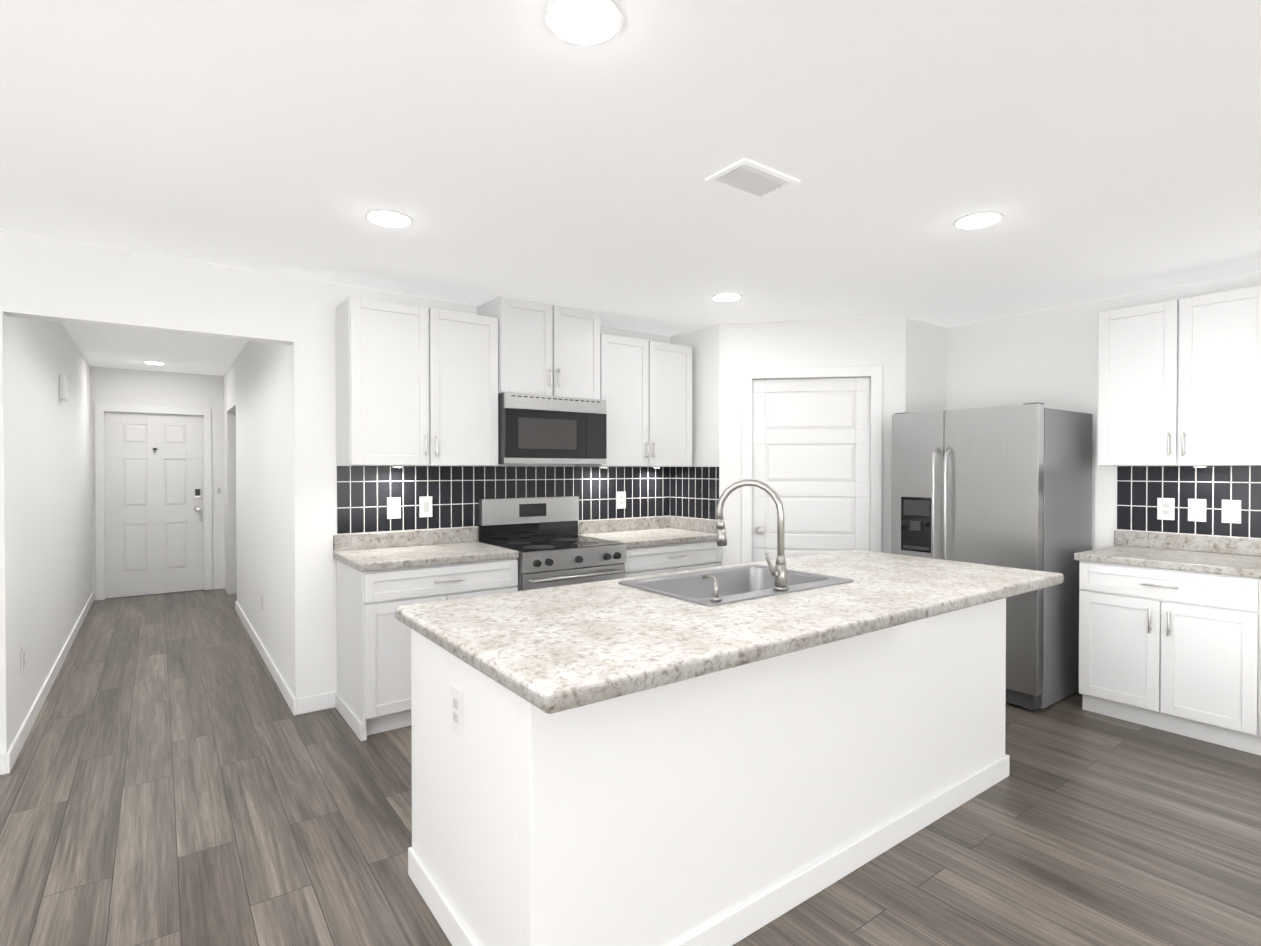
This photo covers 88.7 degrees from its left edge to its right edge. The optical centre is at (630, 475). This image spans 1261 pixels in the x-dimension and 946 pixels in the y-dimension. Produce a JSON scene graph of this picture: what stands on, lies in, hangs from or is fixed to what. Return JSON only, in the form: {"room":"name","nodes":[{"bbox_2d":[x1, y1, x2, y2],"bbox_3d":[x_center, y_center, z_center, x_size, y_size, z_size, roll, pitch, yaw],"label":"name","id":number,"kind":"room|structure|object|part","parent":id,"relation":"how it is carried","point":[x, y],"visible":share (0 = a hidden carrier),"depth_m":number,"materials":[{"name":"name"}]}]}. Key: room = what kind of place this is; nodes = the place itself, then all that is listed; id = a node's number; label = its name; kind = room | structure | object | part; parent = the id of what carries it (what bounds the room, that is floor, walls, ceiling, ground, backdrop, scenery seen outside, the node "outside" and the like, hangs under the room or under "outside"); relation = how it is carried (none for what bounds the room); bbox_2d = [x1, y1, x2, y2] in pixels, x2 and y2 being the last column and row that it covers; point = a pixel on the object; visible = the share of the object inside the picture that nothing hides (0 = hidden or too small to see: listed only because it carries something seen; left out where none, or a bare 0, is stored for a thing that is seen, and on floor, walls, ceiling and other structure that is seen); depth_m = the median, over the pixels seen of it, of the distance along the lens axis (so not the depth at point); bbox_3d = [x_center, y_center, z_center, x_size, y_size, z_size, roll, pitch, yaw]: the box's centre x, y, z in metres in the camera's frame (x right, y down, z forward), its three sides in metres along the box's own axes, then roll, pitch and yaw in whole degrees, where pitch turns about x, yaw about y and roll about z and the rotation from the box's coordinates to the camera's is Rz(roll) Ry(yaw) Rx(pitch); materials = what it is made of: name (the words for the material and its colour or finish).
{"room":"kitchen","nodes":[
{"label":"kitchen","id":0,"kind":"room"},
{"bbox_2d":[7,316,91,743],"bbox_3d":[-4.402,0.110,4.935,0.120,2.500,4.730,0,1,-36],"label":"wall","id":1,"kind":"structure","parent":0,"point":[50,507],"depth_m":4.03,"materials":[{"name":"white paint"}]},
{"bbox_2d":[21,645,24,673],"bbox_3d":[-3.146,0.955,3.340,0.007,0.132,0.082,0,1,-36],"label":"outlet","id":2,"kind":"object","parent":1,"relation":"attached to","point":[22,659],"visible":1,"depth_m":3.33,"materials":[{"name":"white plastic"}]},
{"bbox_2d":[6,592,93,773],"bbox_3d":[-4.309,1.312,4.932,0.013,0.095,4.863,0,1,-36],"label":"baseboard","id":3,"kind":"structure","parent":1,"relation":"attached to","point":[15,748],"depth_m":3.79,"materials":[{"name":"white wood"}]},
{"bbox_2d":[59,374,67,400],"bbox_3d":[-4.139,-0.638,4.705,0.040,0.180,0.150,0,1,-36],"label":"door chime","id":4,"kind":"object","parent":1,"relation":"attached to","point":[63,387],"visible":1,"depth_m":4.65,"materials":[{"name":"white plastic"}]},
{"bbox_2d":[91,366,224,599],"bbox_3d":[-4.852,0.084,7.612,2.560,2.500,0.120,0,1,-36],"label":"wall","id":5,"kind":"structure","parent":0,"point":[146,388],"depth_m":7.30,"materials":[{"name":"white paint"}]},
{"bbox_2d":[94,404,211,599],"bbox_3d":[-5.301,0.286,7.198,1.047,2.105,0.020,0,1,-36],"label":"door frame","id":6,"kind":"structure","parent":5,"relation":"attached to","point":[99,409],"depth_m":7.02,"materials":[{"name":"white wood"}]},
{"bbox_2d":[104,412,203,598],"bbox_3d":[-5.310,0.322,7.204,0.909,2.021,0.110,0,1,-36],"label":"front door","id":7,"kind":"structure","parent":5,"relation":"in","point":[154,520],"depth_m":7.21,"materials":[{"name":"white wood"}]},
{"bbox_2d":[213,580,224,588],"bbox_3d":[-4.375,1.284,7.891,1.235,0.095,0.013,0,1,-36],"label":"baseboard","id":8,"kind":"structure","parent":5,"relation":"attached to","point":[218,584],"depth_m":7.56,"materials":[{"name":"white"}]},
{"bbox_2d":[215,485,222,496],"bbox_3d":[-4.822,0.185,7.555,0.082,0.132,0.007,0,1,-36],"label":"light switch","id":9,"kind":"object","parent":5,"relation":"attached to","point":[218,490],"visible":1,"depth_m":7.55,"materials":[{"name":"white plastic"}]},
{"bbox_2d":[223,341,291,691],"bbox_3d":[-3.337,0.102,5.716,0.120,2.500,4.730,0,1,-36],"label":"wall","id":10,"kind":"structure","parent":0,"point":[263,461],"depth_m":4.86,"materials":[{"name":"white paint"}]},
{"bbox_2d":[261,591,262,609],"bbox_3d":[-2.777,0.940,4.851,0.007,0.132,0.082,0,1,-36],"label":"outlet","id":11,"kind":"object","parent":10,"relation":"attached to","point":[261,600],"visible":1,"depth_m":4.83,"materials":[{"name":"white plastic"}]},
{"bbox_2d":[235,601,295,715],"bbox_3d":[-2.923,1.311,5.050,0.013,0.095,3.413,0,1,-36],"label":"baseboard","id":12,"kind":"structure","parent":10,"relation":"attached to","point":[286,692],"depth_m":4.46,"materials":[{"name":"white wood"}]},
{"bbox_2d":[0,230,669,753],"bbox_3d":[-2.306,0.123,3.465,6.680,2.500,0.120,0,1,-36],"label":"wall","id":13,"kind":"structure","parent":0,"point":[48,279],"depth_m":3.55,"materials":[{"name":"white paint"}]},
{"bbox_2d":[0,753,5,774],"bbox_3d":[-3.920,1.338,2.210,2.580,0.095,0.013,0,1,-36],"label":"baseboard","id":14,"kind":"structure","parent":13,"relation":"attached to","point":[2,764],"depth_m":2.96,"materials":[{"name":"white wood"}]},
{"bbox_2d":[296,691,336,714],"bbox_3d":[-1.824,1.323,3.747,0.217,0.095,0.013,0,1,-36],"label":"baseboard","id":15,"kind":"structure","parent":13,"relation":"attached to","point":[313,703],"depth_m":3.74,"materials":[{"name":"white wood"}]},
{"bbox_2d":[336,296,497,465],"bbox_3d":[-1.269,-0.521,3.903,0.878,0.930,0.384,0,1,-36],"label":"upper cabinet","id":16,"kind":"object","parent":13,"relation":"attached to","point":[416,385],"visible":1,"depth_m":3.74,"materials":[{"name":"white wood"}]},
{"bbox_2d":[336,466,669,533],"bbox_3d":[-0.707,0.141,4.559,2.552,0.403,0.006,0,1,-36],"label":"backsplash","id":17,"kind":"structure","parent":13,"relation":"attached to","point":[456,493],"depth_m":4.29,"materials":[{"name":"tile"}]},
{"bbox_2d":[387,497,400,518],"bbox_3d":[-1.466,0.203,3.994,0.082,0.132,0.007,0,1,-36],"label":"electrical outlet","id":18,"kind":"object","parent":17,"relation":"attached to","point":[393,507],"visible":1,"depth_m":3.99,"materials":[{"name":"white plastic"}]},
{"bbox_2d":[419,496,432,516],"bbox_3d":[-1.304,0.202,4.112,0.082,0.132,0.007,0,1,-36],"label":"electrical outlet","id":19,"kind":"object","parent":17,"relation":"attached to","point":[426,506],"visible":1,"depth_m":4.11,"materials":[{"name":"white plastic"}]},
{"bbox_2d":[617,491,625,508],"bbox_3d":[-0.071,0.194,5.017,0.082,0.132,0.007,0,1,-36],"label":"electrical outlet","id":20,"kind":"object","parent":17,"relation":"attached to","point":[621,500],"visible":1,"depth_m":5.01,"materials":[{"name":"white plastic"}]},
{"bbox_2d":[477,296,599,398],"bbox_3d":[-0.604,-0.824,4.382,0.756,0.608,0.394,0,1,-36],"label":"upper cabinet","id":21,"kind":"object","parent":13,"relation":"attached to","point":[548,349],"visible":0.88,"depth_m":4.22,"materials":[{"name":"white wood"}]},
{"bbox_2d":[498,392,606,463],"bbox_3d":[-0.592,-0.295,4.370,0.752,0.440,0.422,0,1,-36],"label":"microwave","id":22,"kind":"object","parent":21,"relation":"attached to","point":[538,429],"visible":0.98,"depth_m":4.17,"materials":[{"name":"silver metal"}]},
{"bbox_2d":[575,333,691,466],"bbox_3d":[0.046,-0.530,4.868,0.856,0.930,0.384,0,1,-36],"label":"upper cabinet","id":23,"kind":"object","parent":13,"relation":"attached to","point":[646,390],"visible":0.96,"depth_m":4.73,"materials":[{"name":"white wood"}]},
{"bbox_2d":[0,588,1260,945],"bbox_3d":[-0.838,1.430,2.744,8.580,0.100,12.900,0,1,-36],"label":"floor","id":24,"kind":"structure","parent":0,"point":[180,774],"depth_m":2.50,"materials":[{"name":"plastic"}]},
{"bbox_2d":[333,527,518,740],"bbox_3d":[-1.197,0.860,3.802,0.898,1.020,0.654,0,1,-36],"label":"base cabinet","id":25,"kind":"object","parent":24,"relation":"on","point":[373,695],"depth_m":3.50,"materials":[{"name":"white wood"}]},
{"bbox_3d":[-1.205,0.421,3.807,0.896,0.141,0.629,0,1,-36],"label":"left back base cabinet top","id":26,"kind":"part","parent":25,"relation":"part of","materials":[{"name":"beige stone"}]},
{"bbox_2d":[479,496,625,590],"bbox_3d":[-0.507,0.753,4.265,0.752,1.185,0.698,0,1,-36],"label":"range","id":27,"kind":"object","parent":24,"relation":"on","point":[546,541],"visible":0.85,"depth_m":4.28,"materials":[{"name":"silver metal"}]},
{"bbox_2d":[578,516,721,577],"bbox_3d":[0.149,0.851,4.789,0.913,1.020,0.654,0,1,-36],"label":"base cabinet","id":28,"kind":"object","parent":24,"relation":"on","point":[652,560],"depth_m":4.70,"materials":[{"name":"white"}]},
{"bbox_3d":[0.142,0.411,4.796,0.911,0.141,0.629,0,1,-36],"label":"back right base cabinet top","id":29,"kind":"part","parent":28,"relation":"part of","materials":[{"name":"beige stone"}]},
{"bbox_2d":[408,598,1009,945],"bbox_3d":[0.478,0.944,2.599,2.451,0.876,0.923,0,1,-36],"label":"kitchen island","id":30,"kind":"object","parent":24,"relation":"on","point":[730,806],"visible":0.71,"depth_m":1.92,"materials":[{"name":"white"}]},
{"bbox_2d":[451,684,462,736],"bbox_3d":[-0.510,0.688,1.886,0.007,0.132,0.082,0,1,-36],"label":"outlet","id":31,"kind":"object","parent":30,"relation":"attached to","point":[456,710],"visible":1,"depth_m":1.88,"materials":[{"name":"white plastic"}]},
{"bbox_2d":[395,550,1063,713],"bbox_3d":[0.590,0.480,2.619,2.715,0.048,1.095,0,1,-36],"label":"island countertop","id":32,"kind":"structure","parent":30,"relation":"on","point":[550,650],"depth_m":2.05,"materials":[{"name":"stone"}]},
{"bbox_2d":[618,564,853,605],"bbox_3d":[0.452,0.548,2.736,0.860,0.199,0.575,0,1,-36],"label":"sink","id":33,"kind":"object","parent":32,"relation":"in","point":[745,582],"visible":0.44,"depth_m":2.92,"materials":[{"name":"silver metal"}]},
{"bbox_2d":[702,575,721,600],"bbox_3d":[0.295,0.408,2.348,0.040,0.087,0.086,0,1,-36],"label":"soap dispenser","id":34,"kind":"object","parent":33,"relation":"on","point":[715,597],"visible":1,"depth_m":2.32,"materials":[{"name":"silver metal"}]},
{"bbox_2d":[716,479,788,590],"bbox_3d":[0.488,0.233,2.582,0.170,0.432,0.260,0,1,-36],"label":"faucet","id":35,"kind":"object","parent":32,"relation":"on","point":[779,573],"visible":1,"depth_m":2.53,"materials":[{"name":"silver metal"}]},
{"bbox_2d":[891,402,1092,710],"bbox_3d":[2.351,0.472,4.265,0.868,1.788,0.915,0,1,-36],"label":"fridge","id":36,"kind":"object","parent":24,"relation":"on","point":[1007,486],"visible":0.77,"depth_m":3.91,"materials":[{"name":"silver metal"}]},
{"bbox_2d":[1079,561,1238,748],"bbox_3d":[3.087,0.934,3.583,0.647,0.876,0.821,0,1,-36],"label":"base cabinet","id":37,"kind":"object","parent":24,"relation":"on","point":[1175,651],"depth_m":3.42,"materials":[{"name":"white wood"}]},
{"bbox_2d":[1074,530,1260,578],"bbox_3d":[3.283,0.425,3.301,0.659,0.141,1.540,0,1,-36],"label":"countertop","id":38,"kind":"structure","parent":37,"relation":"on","point":[1232,556],"depth_m":3.64,"materials":[{"name":"stone"}]},
{"bbox_2d":[1235,577,1260,755],"bbox_3d":[3.500,0.940,3.020,0.647,0.876,0.821,0,1,-36],"label":"base cabinet","id":39,"kind":"object","parent":24,"relation":"on","point":[1248,659],"depth_m":3.14,"materials":[{"name":"white wood"}]},
{"bbox_2d":[0,0,1260,375],"bbox_3d":[-0.838,-1.170,2.719,8.580,0.100,12.900,0,1,-36],"label":"ceiling","id":40,"kind":"structure","parent":0,"point":[1094,150],"depth_m":2.21,"materials":[{"name":"white paint"}]},
{"bbox_2d":[144,361,164,364],"bbox_3d":[-4.895,-1.152,6.627,0.174,0.007,0.174,0,1,-36],"label":"recessed light","id":41,"kind":"object","parent":40,"relation":"in","point":[152,362],"visible":1,"depth_m":6.60,"materials":[{"name":"white"}]},
{"bbox_2d":[365,209,411,227],"bbox_3d":[-1.053,-1.116,2.810,0.194,0.007,0.194,0,1,-36],"label":"recessed light","id":42,"kind":"object","parent":40,"relation":"in","point":[388,218],"visible":1,"depth_m":2.79,"materials":[{"name":"white plastic"}]},
{"bbox_2d":[543,0,623,46],"bbox_3d":[-0.114,-1.105,1.564,0.194,0.007,0.194,0,1,-36],"label":"recessed light","id":43,"kind":"object","parent":40,"relation":"in","point":[585,23],"visible":1,"depth_m":1.56,"materials":[{"name":"white plastic"}]},
{"bbox_2d":[711,293,741,301],"bbox_3d":[0.611,-1.129,4.092,0.194,0.007,0.194,0,1,-36],"label":"recessed light","id":44,"kind":"object","parent":40,"relation":"in","point":[724,297],"visible":1,"depth_m":4.08,"materials":[{"name":"white plastic"}]},
{"bbox_2d":[705,158,799,199],"bbox_3d":[0.462,-1.111,2.436,0.300,0.010,0.205,0,1,-36],"label":"ceiling vent","id":45,"kind":"object","parent":40,"relation":"in","point":[750,178],"visible":1,"depth_m":2.42,"materials":[{"name":"white metal"}]},
{"bbox_2d":[953,211,1003,228],"bbox_3d":[1.526,-1.117,2.829,0.194,0.007,0.194,0,1,-36],"label":"recessed light","id":46,"kind":"object","parent":40,"relation":"in","point":[977,220],"visible":1,"depth_m":2.82,"materials":[{"name":"white plastic"}]},
{"bbox_2d":[670,323,719,519],"bbox_3d":[0.546,0.108,5.123,0.120,2.500,0.580,0,1,-36],"label":"wall","id":47,"kind":"structure","parent":0,"point":[704,343],"depth_m":4.98,"materials":[{"name":"white paint"}]},
{"bbox_2d":[670,467,718,519],"bbox_3d":[0.497,0.136,5.082,0.006,0.403,0.571,0,1,-36],"label":"backsplash","id":48,"kind":"structure","parent":47,"relation":"attached to","point":[694,492],"depth_m":5.07,"materials":[{"name":"tile"}]},
{"bbox_2d":[719,317,905,565],"bbox_3d":[1.335,0.111,4.812,1.329,2.500,0.120,0,1,9],"label":"wall","id":49,"kind":"structure","parent":0,"point":[816,343],"depth_m":4.76,"materials":[{"name":"white paint"}]},
{"bbox_2d":[741,365,881,563],"bbox_3d":[1.324,0.284,4.744,1.000,2.155,0.020,0,1,9],"label":"door frame","id":50,"kind":"structure","parent":49,"relation":"attached to","point":[874,373],"depth_m":4.71,"materials":[{"name":"white wood"}]},
{"bbox_2d":[752,377,870,561],"bbox_3d":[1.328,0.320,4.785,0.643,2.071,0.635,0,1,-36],"label":"pantry door","id":51,"kind":"structure","parent":49,"relation":"in","point":[811,452],"depth_m":4.77,"materials":[{"name":"white wood"}]},
{"bbox_2d":[906,317,946,412],"bbox_3d":[2.181,0.110,4.872,0.580,2.500,0.120,0,1,-36],"label":"wall","id":52,"kind":"structure","parent":0,"point":[926,366],"depth_m":4.80,"materials":[{"name":"white paint"}]},
{"bbox_2d":[947,271,1260,549],"bbox_3d":[4.276,0.132,2.607,0.120,2.500,6.250,0,1,-36],"label":"wall","id":53,"kind":"structure","parent":0,"point":[1048,358],"depth_m":4.40,"materials":[{"name":"white paint"}]},
{"bbox_2d":[1098,287,1253,465],"bbox_3d":[3.203,-0.518,3.665,0.347,0.930,0.825,0,1,-36],"label":"upper cabinet","id":54,"kind":"object","parent":53,"relation":"attached to","point":[1179,382],"depth_m":3.59,"materials":[{"name":"white wood"}]},
{"bbox_2d":[1116,466,1260,538],"bbox_3d":[3.550,0.151,3.489,0.006,0.403,1.530,0,1,-36],"label":"backsplash","id":55,"kind":"structure","parent":53,"relation":"attached to","point":[1141,490],"depth_m":3.82,"materials":[{"name":"tile"}]},
{"bbox_2d":[1157,498,1174,519],"bbox_3d":[3.240,0.204,3.901,0.007,0.132,0.082,0,1,-36],"label":"electrical outlet","id":56,"kind":"object","parent":55,"relation":"attached to","point":[1165,508],"visible":1,"depth_m":3.90,"materials":[{"name":"white plastic"}]},
{"bbox_2d":[1188,499,1205,521],"bbox_3d":[3.326,0.205,3.784,0.007,0.132,0.082,0,1,-36],"label":"electrical outlet","id":57,"kind":"object","parent":55,"relation":"attached to","point":[1196,509],"visible":1,"depth_m":3.78,"materials":[{"name":"white plastic"}]},
{"bbox_2d":[1222,500,1240,523],"bbox_3d":[3.414,0.207,3.663,0.007,0.132,0.082,0,1,-36],"label":"electrical outlet","id":58,"kind":"object","parent":55,"relation":"attached to","point":[1231,511],"visible":1,"depth_m":3.66,"materials":[{"name":"white plastic"}]},
{"bbox_2d":[1250,285,1260,465],"bbox_3d":[3.620,-0.513,3.096,0.347,0.930,0.825,0,1,-36],"label":"upper cabinet","id":59,"kind":"object","parent":53,"relation":"attached to","point":[1257,289],"depth_m":3.33,"materials":[{"name":"white wood"}]}
]}

